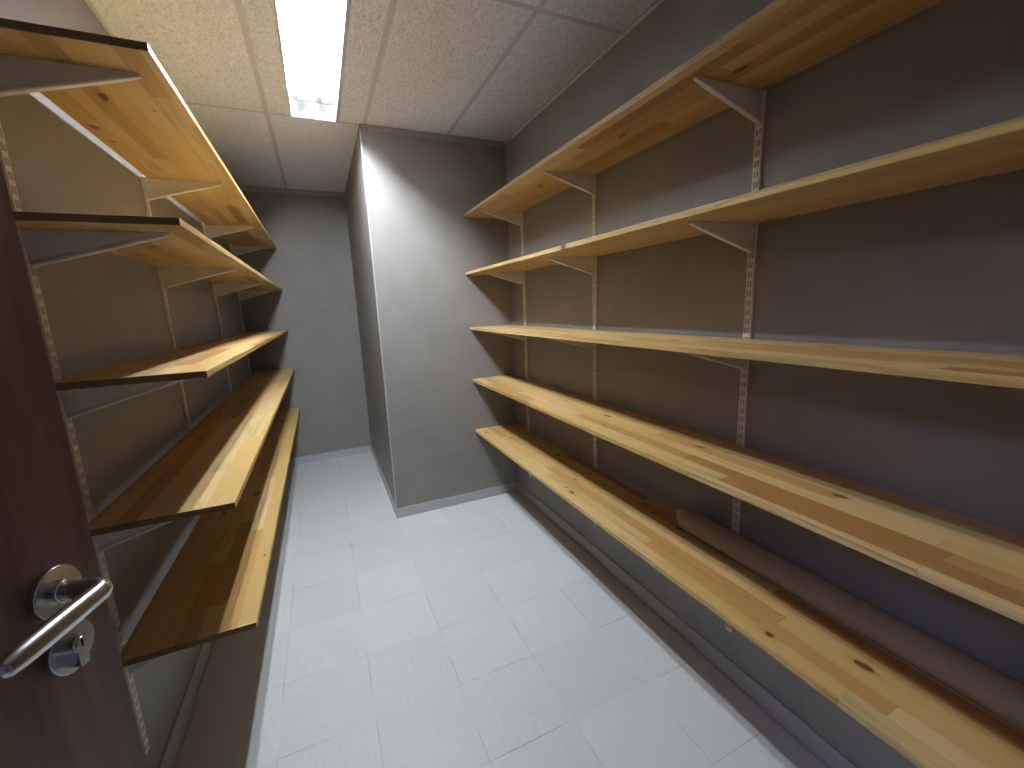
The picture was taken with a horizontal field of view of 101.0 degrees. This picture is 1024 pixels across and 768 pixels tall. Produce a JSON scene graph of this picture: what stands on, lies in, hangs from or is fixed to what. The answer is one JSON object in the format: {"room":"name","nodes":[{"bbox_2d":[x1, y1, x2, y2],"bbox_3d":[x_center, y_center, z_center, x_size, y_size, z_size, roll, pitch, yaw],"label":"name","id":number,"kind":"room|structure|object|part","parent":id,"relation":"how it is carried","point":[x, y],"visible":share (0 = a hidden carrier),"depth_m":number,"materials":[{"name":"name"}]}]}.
{"room":"storage room","nodes":[
{"label":"storage room","id":0,"kind":"room"},
{"bbox_2d":[0,0,251,767],"bbox_3d":[-1.418,-0.076,1.609,0.120,2.420,4.403,-7,11,-23],"label":"wall","id":1,"kind":"structure","parent":0,"point":[104,309],"depth_m":1.28,"materials":[{"name":"beige paint"}]},
{"bbox_2d":[0,121,149,755],"bbox_3d":[-1.060,0.170,1.024,0.009,1.754,0.024,-7,11,-23],"label":"rail","id":2,"kind":"object","parent":1,"relation":"attached to","point":[4,156],"visible":0.75,"depth_m":1.00,"materials":[{"name":"beige metal"}]},
{"bbox_2d":[0,54,141,96],"bbox_3d":[-0.973,-0.656,0.926,0.264,0.081,0.017,-7,11,-23],"label":"shelf bracket","id":3,"kind":"object","parent":2,"relation":"attached to","point":[18,75],"visible":1,"depth_m":0.91,"materials":[{"name":"grey metal"}]},
{"bbox_2d":[23,229,169,267],"bbox_3d":[-0.959,-0.315,0.990,0.264,0.081,0.017,-7,11,-23],"label":"shelf bracket","id":4,"kind":"object","parent":2,"relation":"attached to","point":[44,247],"visible":1,"depth_m":0.96,"materials":[{"name":"grey metal"}]},
{"bbox_2d":[61,379,187,418],"bbox_3d":[-0.945,0.029,1.053,0.264,0.081,0.017,-7,11,-23],"label":"shelf bracket","id":5,"kind":"object","parent":2,"relation":"attached to","point":[77,402],"visible":0.77,"depth_m":1.02,"materials":[{"name":"grey metal"}]},
{"bbox_2d":[96,520,174,551],"bbox_3d":[-0.930,0.370,1.117,0.264,0.081,0.017,-7,11,-23],"label":"shelf bracket","id":6,"kind":"object","parent":2,"relation":"attached to","point":[105,541],"visible":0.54,"depth_m":1.08,"materials":[{"name":"grey metal"}]},
{"bbox_2d":[123,647,167,673],"bbox_3d":[-0.916,0.724,1.183,0.264,0.081,0.017,-7,11,-23],"label":"shelf bracket","id":7,"kind":"object","parent":2,"relation":"attached to","point":[131,668],"visible":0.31,"depth_m":1.14,"materials":[{"name":"grey metal"}]},
{"bbox_2d":[84,0,116,36],"bbox_3d":[-1.407,-1.263,1.416,0.010,0.017,4.403,-7,11,-23],"label":"trim","id":8,"kind":"structure","parent":1,"relation":"attached to","point":[89,3],"depth_m":1.47,"materials":[{"name":"paint"}]},
{"bbox_2d":[0,18,276,248],"bbox_3d":[-1.521,-0.918,2.187,0.294,0.017,3.024,-7,11,-23],"label":"shelf board","id":9,"kind":"object","parent":1,"relation":"attached to","point":[146,121],"visible":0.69,"depth_m":1.17,"materials":[{"name":"brown wood"}]},
{"bbox_2d":[13,211,281,290],"bbox_3d":[-1.507,-0.578,2.252,0.296,0.017,3.020,-7,11,-23],"label":"shelf board","id":10,"kind":"object","parent":1,"relation":"attached to","point":[185,247],"visible":0.69,"depth_m":1.19,"materials":[{"name":"brown wood"}]},
{"bbox_2d":[140,175,191,431],"bbox_3d":[-1.431,0.034,1.835,0.009,1.754,0.024,-7,11,-23],"label":"rail","id":11,"kind":"object","parent":1,"relation":"attached to","point":[147,204],"visible":0.5,"depth_m":1.77,"materials":[{"name":"beige metal"}]},
{"bbox_2d":[144,178,221,199],"bbox_3d":[-1.344,-0.792,1.737,0.264,0.081,0.017,-7,11,-23],"label":"shelf bracket","id":12,"kind":"object","parent":11,"relation":"attached to","point":[155,188],"visible":1,"depth_m":1.71,"materials":[{"name":"grey metal"}]},
{"bbox_2d":[161,268,234,288],"bbox_3d":[-1.330,-0.451,1.801,0.264,0.081,0.017,-7,11,-23],"label":"shelf bracket","id":13,"kind":"object","parent":11,"relation":"attached to","point":[172,277],"visible":1,"depth_m":1.78,"materials":[{"name":"grey metal"}]},
{"bbox_2d":[54,329,287,390],"bbox_3d":[-1.493,-0.234,2.318,0.296,0.017,3.016,-7,11,-23],"label":"shelf board","id":14,"kind":"object","parent":1,"relation":"attached to","point":[202,360],"visible":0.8,"depth_m":1.19,"materials":[{"name":"brown wood"}]},
{"bbox_2d":[159,640,214,767],"bbox_3d":[-1.305,1.069,1.850,0.022,0.073,4.399,-7,11,-23],"label":"baseboard","id":15,"kind":"structure","parent":1,"relation":"attached to","point":[174,743],"depth_m":1.45,"materials":[{"name":"grey plastic"}]},
{"bbox_2d":[89,368,294,535],"bbox_3d":[-1.476,0.106,2.387,0.306,0.017,3.008,-7,11,-23],"label":"shelf board","id":16,"kind":"object","parent":1,"relation":"attached to","point":[208,470],"visible":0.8,"depth_m":1.37,"materials":[{"name":"brown wood"}]},
{"bbox_2d":[120,407,299,666],"bbox_3d":[-1.464,0.460,2.457,0.306,0.017,3.000,-7,11,-23],"label":"shelf board","id":17,"kind":"object","parent":1,"relation":"attached to","point":[213,589],"visible":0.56,"depth_m":1.41,"materials":[{"name":"brown wood"}]},
{"bbox_2d":[202,223,231,393],"bbox_3d":[-1.838,-0.114,2.724,0.009,1.754,0.024,-7,11,-23],"label":"rail","id":18,"kind":"object","parent":1,"relation":"attached to","point":[203,224],"visible":0.3,"depth_m":2.66,"materials":[{"name":"beige metal"}]},
{"bbox_2d":[205,225,253,238],"bbox_3d":[-1.751,-0.940,2.626,0.264,0.081,0.017,-7,11,-23],"label":"shelf bracket","id":19,"kind":"object","parent":18,"relation":"attached to","point":[212,231],"visible":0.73,"depth_m":2.60,"materials":[{"name":"grey metal"}]},
{"bbox_2d":[214,283,261,296],"bbox_3d":[-1.737,-0.599,2.689,0.264,0.081,0.017,-7,11,-23],"label":"shelf bracket","id":20,"kind":"object","parent":18,"relation":"attached to","point":[220,289],"visible":1,"depth_m":2.67,"materials":[{"name":"grey metal"}]},
{"bbox_2d":[230,244,250,375],"bbox_3d":[-2.199,-0.246,3.512,0.009,1.754,0.024,-7,11,-23],"label":"rail","id":21,"kind":"object","parent":1,"relation":"attached to","point":[230,244],"visible":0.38,"depth_m":3.45,"materials":[{"name":"beige metal"}]},
{"bbox_2d":[231,246,268,255],"bbox_3d":[-2.112,-1.072,3.414,0.264,0.081,0.017,-7,11,-23],"label":"shelf bracket","id":22,"kind":"object","parent":21,"relation":"attached to","point":[236,250],"visible":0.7,"depth_m":3.39,"materials":[{"name":"grey metal"}]},
{"bbox_2d":[238,290,274,300],"bbox_3d":[-2.098,-0.731,3.478,0.264,0.081,0.017,-7,11,-23],"label":"shelf bracket","id":23,"kind":"object","parent":21,"relation":"attached to","point":[245,294],"visible":0.96,"depth_m":3.45,"materials":[{"name":"grey metal"}]},
{"bbox_2d":[236,187,370,457],"bbox_3d":[-1.470,-0.523,4.027,2.050,2.420,0.120,-7,11,-23],"label":"wall","id":24,"kind":"structure","parent":0,"point":[311,262],"depth_m":3.79,"materials":[{"name":"grey paint"}]},
{"bbox_2d":[238,186,344,196],"bbox_3d":[-1.901,-1.632,3.572,0.911,0.040,0.010,-7,11,-23],"label":"trim","id":25,"kind":"structure","parent":24,"relation":"attached to","point":[242,188],"depth_m":3.58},
{"bbox_2d":[289,445,371,465],"bbox_3d":[-1.803,0.691,4.008,0.895,0.069,0.004,-7,11,-23],"label":"baseboard","id":26,"kind":"structure","parent":24,"relation":"attached to","point":[366,449],"depth_m":4.03,"materials":[{"name":"grey plastic"}]},
{"bbox_2d":[91,0,655,191],"bbox_3d":[-0.692,-1.207,0.868,3.500,0.015,5.993,-7,11,-23],"label":"ceiling","id":27,"kind":"structure","parent":0,"point":[438,54],"depth_m":1.85,"materials":[{"name":"tile"}]},
{"bbox_2d":[273,0,351,122],"bbox_3d":[-0.833,-1.399,1.763,0.243,0.086,1.212,-7,11,-23],"label":"ceiling light","id":28,"kind":"object","parent":27,"relation":"attached to","point":[312,34],"visible":1,"depth_m":1.82,"materials":[{"name":"white plastic"}]},
{"bbox_2d":[185,0,622,188],"bbox_3d":[-0.588,-1.371,1.773,1.810,0.002,4.403,-7,11,-23],"label":"grid","id":29,"kind":"object","parent":27,"relation":"attached to","point":[238,4],"visible":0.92,"depth_m":1.74,"materials":[{"name":"paint"}]},
{"bbox_2d":[345,125,517,508],"bbox_3d":[-0.719,-0.451,3.473,0.899,2.420,1.515,-7,11,-23],"label":"column","id":30,"kind":"structure","parent":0,"point":[420,190],"depth_m":2.77,"materials":[{"name":"grey paint"}]},
{"bbox_2d":[359,129,396,506],"bbox_3d":[-0.820,-0.313,2.616,0.006,2.309,0.020,-7,11,-23],"label":"trim","id":31,"kind":"structure","parent":30,"relation":"attached to","point":[359,129],"depth_m":2.58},
{"bbox_2d":[359,124,504,146],"bbox_3d":[-0.454,-1.508,2.571,0.899,0.034,0.008,-7,11,-23],"label":"trim","id":32,"kind":"structure","parent":30,"relation":"attached to","point":[373,128],"depth_m":2.56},
{"bbox_2d":[175,452,828,767],"bbox_3d":[-0.580,1.225,1.326,3.768,0.100,6.233,-7,11,-23],"label":"floor","id":33,"kind":"structure","parent":0,"point":[479,633],"depth_m":1.67,"materials":[{"name":"tile"}]},
{"bbox_2d":[505,0,1023,767],"bbox_3d":[0.339,-0.291,2.378,0.120,2.420,4.403,-7,11,-23],"label":"wall","id":34,"kind":"structure","parent":0,"point":[941,267],"depth_m":1.16,"materials":[{"name":"beige paint"}]},
{"bbox_2d":[521,211,531,477],"bbox_3d":[0.094,-0.212,2.796,0.009,1.758,0.024,-7,11,-23],"label":"rail","id":35,"kind":"object","parent":34,"relation":"attached to","point":[522,230],"visible":0.66,"depth_m":2.75,"materials":[{"name":"beige metal"}]},
{"bbox_2d":[482,210,521,225],"bbox_3d":[-0.059,-1.017,2.591,0.261,0.081,0.017,-7,11,-23],"label":"shelf bracket","id":36,"kind":"object","parent":35,"relation":"attached to","point":[513,217],"visible":1,"depth_m":2.60,"materials":[{"name":"grey metal"}]},
{"bbox_2d":[485,272,523,284],"bbox_3d":[-0.044,-0.663,2.657,0.261,0.081,0.017,-7,11,-23],"label":"shelf bracket","id":37,"kind":"object","parent":35,"relation":"attached to","point":[517,277],"visible":0.99,"depth_m":2.67,"materials":[{"name":"grey metal"}]},
{"bbox_2d":[491,332,525,340],"bbox_3d":[-0.030,-0.311,2.722,0.261,0.081,0.017,-7,11,-23],"label":"shelf bracket","id":38,"kind":"object","parent":35,"relation":"attached to","point":[521,337],"visible":0.46,"depth_m":2.73,"materials":[{"name":"grey metal"}]},
{"bbox_2d":[504,0,663,143],"bbox_3d":[0.543,-1.350,1.452,0.010,0.017,2.888,-7,11,-23],"label":"trim","id":39,"kind":"structure","parent":34,"relation":"attached to","point":[656,3],"depth_m":1.86,"materials":[{"name":"paint"}]},
{"bbox_2d":[592,174,597,528],"bbox_3d":[0.413,-0.096,2.099,0.009,1.758,0.024,-7,11,-23],"label":"rail","id":40,"kind":"object","parent":34,"relation":"attached to","point":[594,196],"visible":0.61,"depth_m":2.05,"materials":[{"name":"beige metal"}]},
{"bbox_2d":[544,171,593,194],"bbox_3d":[0.260,-0.900,1.895,0.261,0.081,0.017,-7,11,-23],"label":"shelf bracket","id":41,"kind":"object","parent":40,"relation":"attached to","point":[585,183],"visible":1,"depth_m":1.90,"materials":[{"name":"grey metal"}]},
{"bbox_2d":[546,257,594,274],"bbox_3d":[0.275,-0.547,1.960,0.261,0.081,0.017,-7,11,-23],"label":"shelf bracket","id":42,"kind":"object","parent":40,"relation":"attached to","point":[585,264],"visible":1,"depth_m":1.97,"materials":[{"name":"grey metal"}]},
{"bbox_2d":[549,338,594,349],"bbox_3d":[0.289,-0.195,2.026,0.261,0.081,0.017,-7,11,-23],"label":"shelf bracket","id":43,"kind":"object","parent":40,"relation":"attached to","point":[588,345],"visible":0.5,"depth_m":2.04,"materials":[{"name":"grey metal"}]},
{"bbox_2d":[371,446,856,767],"bbox_3d":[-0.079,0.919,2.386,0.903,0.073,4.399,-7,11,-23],"label":"baseboard","id":44,"kind":"structure","parent":34,"relation":"attached to","point":[785,717],"depth_m":1.74,"materials":[{"name":"grey plastic"}]},
{"bbox_2d":[463,0,942,218],"bbox_3d":[0.414,-0.880,1.481,0.304,0.017,2.867,-7,11,-23],"label":"shelf board","id":45,"kind":"object","parent":34,"relation":"attached to","point":[785,38],"visible":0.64,"depth_m":1.11,"materials":[{"name":"brown wood"}]},
{"bbox_2d":[466,116,1023,274],"bbox_3d":[0.426,-0.526,1.546,0.310,0.017,2.867,-7,11,-23],"label":"shelf board","id":46,"kind":"object","parent":34,"relation":"attached to","point":[995,149],"visible":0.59,"depth_m":0.88,"materials":[{"name":"brown wood"}]},
{"bbox_2d":[725,89,766,632],"bbox_3d":[0.749,0.027,1.366,0.009,1.758,0.024,-7,11,-23],"label":"rail","id":47,"kind":"object","parent":34,"relation":"attached to","point":[756,158],"visible":0.55,"depth_m":1.31,"materials":[{"name":"beige metal"}]},
{"bbox_2d":[686,353,746,369],"bbox_3d":[0.625,-0.072,1.292,0.261,0.081,0.017,-7,11,-23],"label":"shelf bracket","id":48,"kind":"object","parent":47,"relation":"attached to","point":[734,362],"visible":0.52,"depth_m":1.30,"materials":[{"name":"grey metal"}]},
{"bbox_2d":[688,221,753,252],"bbox_3d":[0.610,-0.424,1.227,0.261,0.081,0.017,-7,11,-23],"label":"shelf bracket","id":49,"kind":"object","parent":47,"relation":"attached to","point":[740,236],"visible":1,"depth_m":1.23,"materials":[{"name":"grey metal"}]},
{"bbox_2d":[693,75,762,123],"bbox_3d":[0.596,-0.778,1.161,0.261,0.081,0.017,-7,11,-23],"label":"shelf bracket","id":50,"kind":"object","parent":47,"relation":"attached to","point":[747,101],"visible":1,"depth_m":1.17,"materials":[{"name":"grey metal"}]},
{"bbox_2d":[470,325,1023,388],"bbox_3d":[0.445,-0.175,1.613,0.300,0.017,2.867,-7,11,-23],"label":"shelf board","id":51,"kind":"object","parent":34,"relation":"attached to","point":[990,369],"visible":1,"depth_m":0.93,"materials":[{"name":"brown wood"}]},
{"bbox_2d":[472,374,1023,623],"bbox_3d":[0.456,0.172,1.676,0.306,0.017,2.867,-7,11,-23],"label":"shelf board","id":52,"kind":"object","parent":34,"relation":"attached to","point":[981,563],"visible":1,"depth_m":0.98,"materials":[{"name":"brown wood"}]},
{"bbox_2d":[475,423,1023,767],"bbox_3d":[0.469,0.525,1.741,0.310,0.017,2.867,-7,11,-23],"label":"shelf board","id":53,"kind":"object","parent":34,"relation":"attached to","point":[929,723],"visible":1,"depth_m":1.07,"materials":[{"name":"brown wood"}]},
{"bbox_2d":[676,508,1023,730],"bbox_3d":[0.880,0.586,1.056,0.080,0.080,1.198,-7,11,-23],"label":"cardboard tube","id":54,"kind":"object","parent":53,"relation":"on","point":[1002,695],"visible":1,"depth_m":1.01,"materials":[{"name":"paper"}]},
{"bbox_3d":[-0.040,0.209,-0.228,3.500,2.420,0.120,-7,11,-23],"label":"wall","id":55,"kind":"structure","parent":0,"visible":0},
{"bbox_3d":[0.030,0.337,-0.101,0.891,2.115,0.012,-7,11,-23],"label":"doorway","id":56,"kind":"structure","parent":55,"relation":"in","visible":0},
{"bbox_2d":[0,160,146,767],"bbox_3d":[-0.416,0.348,0.117,0.103,2.039,0.820,-4,11,-8],"label":"door","id":57,"kind":"structure","parent":56,"relation":"attached to","point":[65,699],"depth_m":0.43,"materials":[{"name":"brown wood"}]},
{"bbox_3d":[-0.440,0.225,0.397,0.054,0.021,0.123,-4,11,-8],"label":"lever handle","id":58,"kind":"part","parent":57,"relation":"part of","materials":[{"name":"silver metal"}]}
]}

